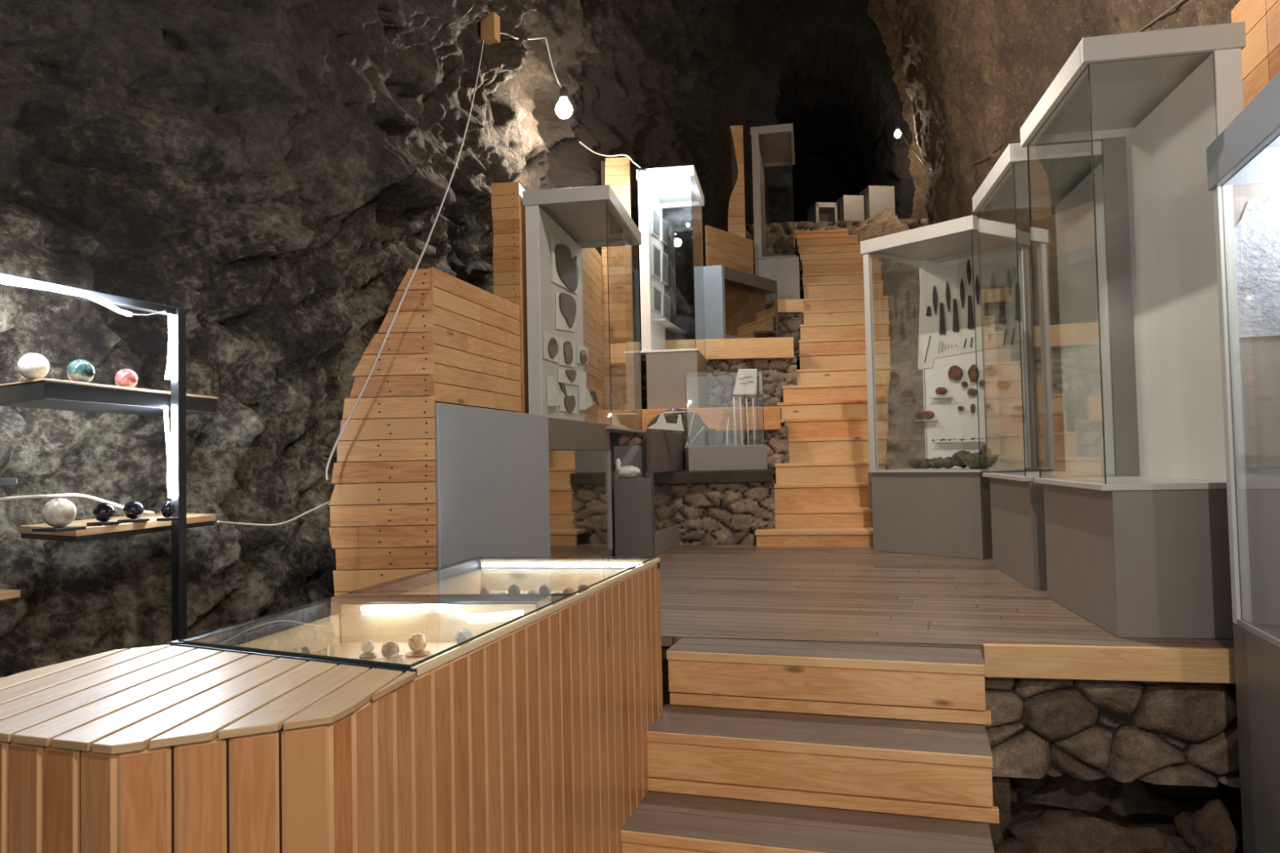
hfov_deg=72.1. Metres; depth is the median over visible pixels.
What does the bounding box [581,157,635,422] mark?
wall
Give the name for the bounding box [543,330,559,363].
stone plaque
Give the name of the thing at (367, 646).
sphere
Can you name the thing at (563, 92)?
socket
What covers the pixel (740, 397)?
needle
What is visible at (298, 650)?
sphere
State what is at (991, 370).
flake
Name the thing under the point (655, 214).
print
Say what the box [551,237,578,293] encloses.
stone plaque
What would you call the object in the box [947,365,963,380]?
flake
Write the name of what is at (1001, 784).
wall
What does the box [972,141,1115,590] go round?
display case
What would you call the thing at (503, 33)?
cable
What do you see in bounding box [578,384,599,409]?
wedge mount
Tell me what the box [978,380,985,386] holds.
flake
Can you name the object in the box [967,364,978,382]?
flake
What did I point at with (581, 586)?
sphere
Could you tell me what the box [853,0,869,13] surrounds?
ceiling
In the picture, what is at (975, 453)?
heap stone
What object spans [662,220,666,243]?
print
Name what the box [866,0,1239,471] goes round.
wall
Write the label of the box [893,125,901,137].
light bulb
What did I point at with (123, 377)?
sphere
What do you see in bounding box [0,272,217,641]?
shelf rack
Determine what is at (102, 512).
sphere
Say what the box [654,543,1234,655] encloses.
floor
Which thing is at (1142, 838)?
boulder
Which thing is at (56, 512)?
sphere
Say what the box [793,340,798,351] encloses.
floor
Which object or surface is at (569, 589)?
sphere
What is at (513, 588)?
sphere
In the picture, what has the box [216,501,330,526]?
cable
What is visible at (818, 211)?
box
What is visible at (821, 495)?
staircase
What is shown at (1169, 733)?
wall
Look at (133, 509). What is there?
sphere
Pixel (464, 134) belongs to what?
cable
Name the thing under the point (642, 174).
head
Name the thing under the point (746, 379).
sheet
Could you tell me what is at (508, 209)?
wall
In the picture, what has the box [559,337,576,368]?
stone plaque
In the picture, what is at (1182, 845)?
boulder
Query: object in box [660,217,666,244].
framed picture
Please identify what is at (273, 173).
wall
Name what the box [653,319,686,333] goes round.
shelf
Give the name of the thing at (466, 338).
partition wall
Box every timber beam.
[597,406,781,431]
[633,337,794,361]
[771,298,804,313]
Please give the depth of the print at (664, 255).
9.14 m
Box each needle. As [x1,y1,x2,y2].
[726,417,728,444]
[733,396,736,445]
[739,396,742,444]
[746,398,749,444]
[752,398,755,444]
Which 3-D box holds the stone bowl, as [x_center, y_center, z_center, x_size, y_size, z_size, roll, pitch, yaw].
[2.383,0.248,6.180,0.270,0.096,0.270,-1,-2,0]
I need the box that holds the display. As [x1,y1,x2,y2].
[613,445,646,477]
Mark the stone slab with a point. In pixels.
(697, 424)
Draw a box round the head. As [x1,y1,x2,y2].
[637,167,647,179]
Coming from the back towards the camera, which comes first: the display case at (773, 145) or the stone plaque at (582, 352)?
the display case at (773, 145)
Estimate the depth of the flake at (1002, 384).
6.43 m
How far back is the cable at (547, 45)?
7.10 m
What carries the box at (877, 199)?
on the floor
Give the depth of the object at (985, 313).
6.55 m
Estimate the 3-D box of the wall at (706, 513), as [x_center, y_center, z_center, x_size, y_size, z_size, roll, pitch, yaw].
[0.528,0.718,7.310,1.155,0.540,0.316,-1,-2,4]
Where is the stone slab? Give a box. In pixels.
[642,408,708,469]
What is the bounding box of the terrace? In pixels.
[653,469,773,484]
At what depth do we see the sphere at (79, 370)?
2.37 m
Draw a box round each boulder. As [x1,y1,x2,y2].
[994,807,1119,852]
[1111,823,1184,852]
[1161,831,1189,852]
[1173,798,1243,852]
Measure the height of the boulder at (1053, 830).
0.219 m
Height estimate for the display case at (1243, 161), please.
2.594 m
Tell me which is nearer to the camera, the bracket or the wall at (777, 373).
the bracket
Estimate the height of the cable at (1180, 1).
2.470 m
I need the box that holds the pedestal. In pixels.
[613,476,655,556]
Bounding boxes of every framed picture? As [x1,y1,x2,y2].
[651,207,660,238]
[652,244,660,279]
[652,285,661,314]
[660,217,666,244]
[660,250,667,285]
[661,292,670,321]
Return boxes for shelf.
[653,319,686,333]
[914,419,937,421]
[930,396,953,398]
[932,441,985,442]
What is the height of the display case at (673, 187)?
2.249 m
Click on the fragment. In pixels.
(629, 471)
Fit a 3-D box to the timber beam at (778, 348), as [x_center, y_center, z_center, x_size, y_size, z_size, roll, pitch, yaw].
[0.629,-0.806,9.344,1.973,0.215,0.220,-1,-2,0]
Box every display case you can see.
[522,185,645,554]
[635,164,707,408]
[703,265,778,338]
[750,123,800,303]
[860,214,1036,559]
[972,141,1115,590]
[1020,22,1245,639]
[1206,71,1279,852]
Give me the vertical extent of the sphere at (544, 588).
0.046 m
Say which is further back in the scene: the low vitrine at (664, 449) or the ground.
the low vitrine at (664, 449)
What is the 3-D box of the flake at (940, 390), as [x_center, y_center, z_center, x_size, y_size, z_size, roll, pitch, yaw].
[2.336,-0.277,6.823,0.030,0.060,0.092,1,-3,-41]
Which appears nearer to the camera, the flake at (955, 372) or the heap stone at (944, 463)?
the heap stone at (944, 463)
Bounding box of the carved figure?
[613,457,622,478]
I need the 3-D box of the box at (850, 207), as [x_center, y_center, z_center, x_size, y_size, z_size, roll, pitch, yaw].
[3.342,-3.357,14.047,0.337,0.556,0.400,-1,-2,-8]
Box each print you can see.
[653,209,659,235]
[653,246,660,277]
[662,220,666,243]
[662,253,667,283]
[663,294,669,319]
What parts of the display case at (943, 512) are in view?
glass pane, glass pane, plate, glass pane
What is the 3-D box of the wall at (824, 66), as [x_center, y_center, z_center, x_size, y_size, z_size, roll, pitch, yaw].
[3.423,-2.284,17.699,3.017,9.407,8.797,-2,-2,9]
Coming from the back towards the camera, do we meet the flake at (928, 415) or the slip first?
the slip
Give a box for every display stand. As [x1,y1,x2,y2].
[31,526,85,532]
[86,520,120,525]
[117,518,150,522]
[156,517,178,520]
[359,652,377,659]
[404,650,430,657]
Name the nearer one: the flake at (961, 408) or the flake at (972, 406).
the flake at (972, 406)
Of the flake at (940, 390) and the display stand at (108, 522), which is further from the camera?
the flake at (940, 390)
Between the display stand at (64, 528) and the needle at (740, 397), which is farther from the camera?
the needle at (740, 397)
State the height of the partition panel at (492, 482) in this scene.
1.767 m
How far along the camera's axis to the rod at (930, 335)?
6.92 m
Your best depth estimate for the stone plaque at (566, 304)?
6.41 m
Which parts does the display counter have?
glass lid, glass lid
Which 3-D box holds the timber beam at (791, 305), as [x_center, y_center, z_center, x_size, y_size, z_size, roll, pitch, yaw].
[1.802,-1.460,10.757,0.366,0.160,0.200,-1,-2,0]
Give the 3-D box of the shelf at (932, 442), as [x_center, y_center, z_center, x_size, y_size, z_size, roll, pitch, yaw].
[2.425,0.118,6.702,0.050,0.013,0.406,1,-3,-41]
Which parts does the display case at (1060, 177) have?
glass pane, glass pane, plate, glass pane, panel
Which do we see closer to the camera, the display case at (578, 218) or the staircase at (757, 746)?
the staircase at (757, 746)
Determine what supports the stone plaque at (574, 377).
attached to the display case at (578, 218)
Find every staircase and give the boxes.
[621,637,999,852]
[755,229,890,546]
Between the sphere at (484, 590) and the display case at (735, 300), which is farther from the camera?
the display case at (735, 300)
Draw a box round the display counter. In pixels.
[0,556,662,852]
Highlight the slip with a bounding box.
[708,428,715,445]
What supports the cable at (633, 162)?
on the head
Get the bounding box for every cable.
[0,493,155,514]
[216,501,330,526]
[325,36,484,479]
[500,32,546,39]
[544,37,562,88]
[578,141,640,168]
[897,0,1184,172]
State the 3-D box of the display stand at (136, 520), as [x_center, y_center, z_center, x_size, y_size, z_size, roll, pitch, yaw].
[-1.482,0.275,2.575,0.059,0.008,0.059,-2,-2,20]
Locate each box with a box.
[807,202,838,222]
[835,195,864,221]
[858,185,895,220]
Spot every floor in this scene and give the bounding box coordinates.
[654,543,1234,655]
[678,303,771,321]
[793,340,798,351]
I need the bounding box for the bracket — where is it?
[662,410,704,448]
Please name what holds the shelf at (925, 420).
attached to the display case at (943, 512)
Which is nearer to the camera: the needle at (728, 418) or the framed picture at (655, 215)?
the needle at (728, 418)
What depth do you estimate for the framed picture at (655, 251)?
8.51 m
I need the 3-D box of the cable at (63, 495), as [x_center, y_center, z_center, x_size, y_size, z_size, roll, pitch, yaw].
[-1.611,0.234,2.586,0.098,0.087,0.614,-2,-2,10]
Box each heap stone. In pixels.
[906,457,931,468]
[927,457,942,468]
[934,457,953,468]
[950,450,970,468]
[965,452,977,455]
[977,444,991,454]
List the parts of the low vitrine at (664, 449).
post, rail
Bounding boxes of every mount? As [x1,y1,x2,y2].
[546,376,567,405]
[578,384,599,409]
[647,413,684,431]
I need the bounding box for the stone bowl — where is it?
[959,454,999,468]
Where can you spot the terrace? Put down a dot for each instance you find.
(684, 477)
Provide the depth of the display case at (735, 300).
9.95 m
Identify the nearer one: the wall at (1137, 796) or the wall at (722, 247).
the wall at (1137, 796)
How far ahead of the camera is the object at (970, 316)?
6.64 m
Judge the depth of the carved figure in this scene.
6.43 m
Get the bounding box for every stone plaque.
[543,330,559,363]
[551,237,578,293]
[555,292,576,332]
[558,368,586,385]
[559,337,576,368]
[560,389,576,413]
[577,344,587,364]
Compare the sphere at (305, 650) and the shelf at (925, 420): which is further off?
the shelf at (925, 420)
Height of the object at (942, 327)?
0.249 m
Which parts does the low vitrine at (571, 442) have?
post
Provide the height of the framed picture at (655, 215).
0.334 m
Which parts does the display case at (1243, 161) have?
glass pane, panel, rail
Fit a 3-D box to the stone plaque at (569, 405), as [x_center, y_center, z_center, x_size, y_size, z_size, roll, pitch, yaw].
[-0.519,-0.181,6.480,0.021,0.165,0.482,-2,-2,9]
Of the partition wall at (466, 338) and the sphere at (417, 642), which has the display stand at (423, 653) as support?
the sphere at (417, 642)
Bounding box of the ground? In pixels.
[1010,801,1243,852]
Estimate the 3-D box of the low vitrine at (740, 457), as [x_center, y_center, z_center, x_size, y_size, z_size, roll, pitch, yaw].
[0.704,-0.037,7.345,0.637,0.802,0.440,-1,-2,0]
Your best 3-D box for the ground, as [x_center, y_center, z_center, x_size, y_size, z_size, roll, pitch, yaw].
[0.035,1.589,0.744,6.600,0.125,8.000,-1,-2,0]
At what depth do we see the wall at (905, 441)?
9.64 m
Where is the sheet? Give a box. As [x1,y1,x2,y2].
[733,368,756,394]
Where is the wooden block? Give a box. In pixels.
[480,12,500,44]
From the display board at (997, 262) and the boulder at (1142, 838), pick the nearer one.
the boulder at (1142, 838)
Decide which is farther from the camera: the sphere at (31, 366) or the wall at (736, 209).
the wall at (736, 209)
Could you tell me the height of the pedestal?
0.575 m
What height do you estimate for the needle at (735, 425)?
0.411 m
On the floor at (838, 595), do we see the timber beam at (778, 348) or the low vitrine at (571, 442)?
the low vitrine at (571, 442)
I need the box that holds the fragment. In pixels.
[613,465,640,477]
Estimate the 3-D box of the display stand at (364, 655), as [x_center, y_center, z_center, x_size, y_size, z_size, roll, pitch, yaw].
[-0.679,0.572,2.198,0.044,0.012,0.044,-1,-2,0]
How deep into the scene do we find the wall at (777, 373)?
9.29 m
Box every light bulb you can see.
[555,86,572,119]
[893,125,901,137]
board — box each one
[917,244,1022,369]
[982,643,1235,683]
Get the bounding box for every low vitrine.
[547,417,613,556]
[645,431,683,555]
[684,370,767,471]
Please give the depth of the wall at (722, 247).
10.38 m
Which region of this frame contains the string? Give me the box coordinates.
[932,435,1015,441]
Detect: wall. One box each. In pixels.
[0,0,783,677]
[328,266,520,595]
[491,182,528,413]
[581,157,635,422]
[618,426,789,473]
[634,356,797,409]
[654,479,775,545]
[661,645,1011,851]
[705,225,753,274]
[724,0,915,483]
[728,125,746,238]
[745,217,928,298]
[765,312,803,358]
[776,153,847,369]
[848,208,1039,471]
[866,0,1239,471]
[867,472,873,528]
[984,676,1240,787]
[1009,773,1241,818]
[1231,0,1279,108]
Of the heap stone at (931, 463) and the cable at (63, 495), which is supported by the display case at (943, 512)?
the heap stone at (931, 463)
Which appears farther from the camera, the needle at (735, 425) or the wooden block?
the needle at (735, 425)
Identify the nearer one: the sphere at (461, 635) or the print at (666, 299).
the sphere at (461, 635)
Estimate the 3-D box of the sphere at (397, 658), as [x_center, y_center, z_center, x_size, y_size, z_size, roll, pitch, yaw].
[-0.564,0.549,2.048,0.041,0.041,0.041,-1,-2,0]
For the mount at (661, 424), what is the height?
0.139 m
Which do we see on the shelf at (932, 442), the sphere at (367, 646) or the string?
the string
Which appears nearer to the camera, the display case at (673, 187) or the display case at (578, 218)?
the display case at (578, 218)
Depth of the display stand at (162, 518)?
2.58 m
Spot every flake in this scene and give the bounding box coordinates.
[920,410,934,419]
[935,386,946,394]
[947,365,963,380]
[957,405,964,411]
[960,381,968,386]
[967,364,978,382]
[967,388,977,395]
[970,404,975,413]
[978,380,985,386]
[984,364,996,375]
[985,404,990,408]
[996,381,1008,388]
[1012,405,1022,411]
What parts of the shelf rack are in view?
shelf frame, shelf frame, post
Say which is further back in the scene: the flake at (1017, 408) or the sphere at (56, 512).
the flake at (1017, 408)
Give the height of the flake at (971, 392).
0.054 m
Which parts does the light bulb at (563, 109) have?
glass globe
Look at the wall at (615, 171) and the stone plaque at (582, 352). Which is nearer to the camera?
the stone plaque at (582, 352)
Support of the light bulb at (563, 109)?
hanging from the cable at (547, 45)
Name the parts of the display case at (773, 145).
panel, plate, glass pane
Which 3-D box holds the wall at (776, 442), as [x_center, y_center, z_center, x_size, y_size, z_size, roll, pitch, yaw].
[0.226,0.237,8.102,2.243,0.430,0.328,-1,-2,0]
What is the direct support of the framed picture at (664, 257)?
attached to the display case at (673, 187)
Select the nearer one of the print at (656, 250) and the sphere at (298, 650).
the sphere at (298, 650)
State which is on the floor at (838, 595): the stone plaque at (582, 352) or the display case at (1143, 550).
the display case at (1143, 550)
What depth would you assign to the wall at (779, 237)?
13.39 m
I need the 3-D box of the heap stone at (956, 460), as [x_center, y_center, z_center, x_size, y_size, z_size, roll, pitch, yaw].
[2.344,0.238,6.381,0.194,0.131,0.116,-1,-2,0]
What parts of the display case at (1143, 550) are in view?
glass pane, glass pane, plate, glass pane, panel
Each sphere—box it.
[17,353,49,380]
[41,497,76,527]
[66,359,95,382]
[93,502,115,521]
[114,368,137,387]
[123,500,144,519]
[160,502,174,517]
[292,647,302,653]
[301,646,310,653]
[361,640,374,653]
[381,640,399,658]
[388,653,406,664]
[408,632,426,652]
[454,628,473,646]
[480,586,489,594]
[507,583,520,594]
[527,589,539,594]
[537,583,551,596]
[550,591,564,604]
[562,586,577,599]
[577,583,589,593]
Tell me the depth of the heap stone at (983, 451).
6.23 m
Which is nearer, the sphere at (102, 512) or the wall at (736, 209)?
the sphere at (102, 512)
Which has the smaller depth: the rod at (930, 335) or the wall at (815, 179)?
the rod at (930, 335)
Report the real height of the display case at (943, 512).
2.280 m
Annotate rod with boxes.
[924,335,930,362]
[1011,328,1014,344]
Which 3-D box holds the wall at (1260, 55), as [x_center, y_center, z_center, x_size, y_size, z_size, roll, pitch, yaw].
[2.446,-0.125,3.019,0.060,3.397,1.500,-2,-2,14]
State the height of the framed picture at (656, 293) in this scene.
0.284 m
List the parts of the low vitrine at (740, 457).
glass pane, glass pane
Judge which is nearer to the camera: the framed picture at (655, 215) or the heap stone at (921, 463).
the heap stone at (921, 463)
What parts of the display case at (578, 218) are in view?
panel, glass pane, glass pane, glass pane, plate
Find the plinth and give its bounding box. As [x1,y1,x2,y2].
[685,444,767,471]
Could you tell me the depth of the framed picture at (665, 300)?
9.09 m
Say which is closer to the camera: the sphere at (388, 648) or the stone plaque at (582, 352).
the sphere at (388, 648)
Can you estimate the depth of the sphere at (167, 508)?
2.59 m
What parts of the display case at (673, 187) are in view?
panel, glass pane, plate, glass pane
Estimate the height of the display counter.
1.179 m
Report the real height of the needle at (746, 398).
0.395 m
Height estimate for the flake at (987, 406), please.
0.040 m
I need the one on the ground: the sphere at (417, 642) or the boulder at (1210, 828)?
the boulder at (1210, 828)
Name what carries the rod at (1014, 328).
attached to the display board at (997, 262)
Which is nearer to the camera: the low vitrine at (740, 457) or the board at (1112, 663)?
the board at (1112, 663)
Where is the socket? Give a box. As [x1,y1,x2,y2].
[559,86,568,98]
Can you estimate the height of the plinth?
0.202 m
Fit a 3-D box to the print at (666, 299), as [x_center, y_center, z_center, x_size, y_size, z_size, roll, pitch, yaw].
[0.277,-1.247,9.165,0.002,0.256,0.484,-2,-2,9]
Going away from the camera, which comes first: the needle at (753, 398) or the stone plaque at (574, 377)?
the stone plaque at (574, 377)
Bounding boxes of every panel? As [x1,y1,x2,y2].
[431,402,551,568]
[1234,195,1279,337]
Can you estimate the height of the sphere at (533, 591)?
0.044 m
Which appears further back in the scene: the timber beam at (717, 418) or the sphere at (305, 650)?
the timber beam at (717, 418)
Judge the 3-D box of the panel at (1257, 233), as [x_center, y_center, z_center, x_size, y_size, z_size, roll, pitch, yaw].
[2.183,-0.557,2.953,0.320,0.500,0.006,-2,-2,18]
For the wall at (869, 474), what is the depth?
7.04 m
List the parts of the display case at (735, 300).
panel, post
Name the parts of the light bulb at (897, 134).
glass globe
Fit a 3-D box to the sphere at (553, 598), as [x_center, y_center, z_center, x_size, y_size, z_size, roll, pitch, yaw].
[-0.272,0.570,2.902,0.048,0.048,0.048,-1,-2,0]
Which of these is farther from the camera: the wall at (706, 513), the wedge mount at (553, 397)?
the wall at (706, 513)
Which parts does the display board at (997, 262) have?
leaf blade, leaf blade, leaf blade, leaf blade, leaf blade, leaf blade, leaf blade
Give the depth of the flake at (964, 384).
6.67 m
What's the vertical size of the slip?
0.144 m
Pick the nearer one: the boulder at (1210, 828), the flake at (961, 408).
the boulder at (1210, 828)

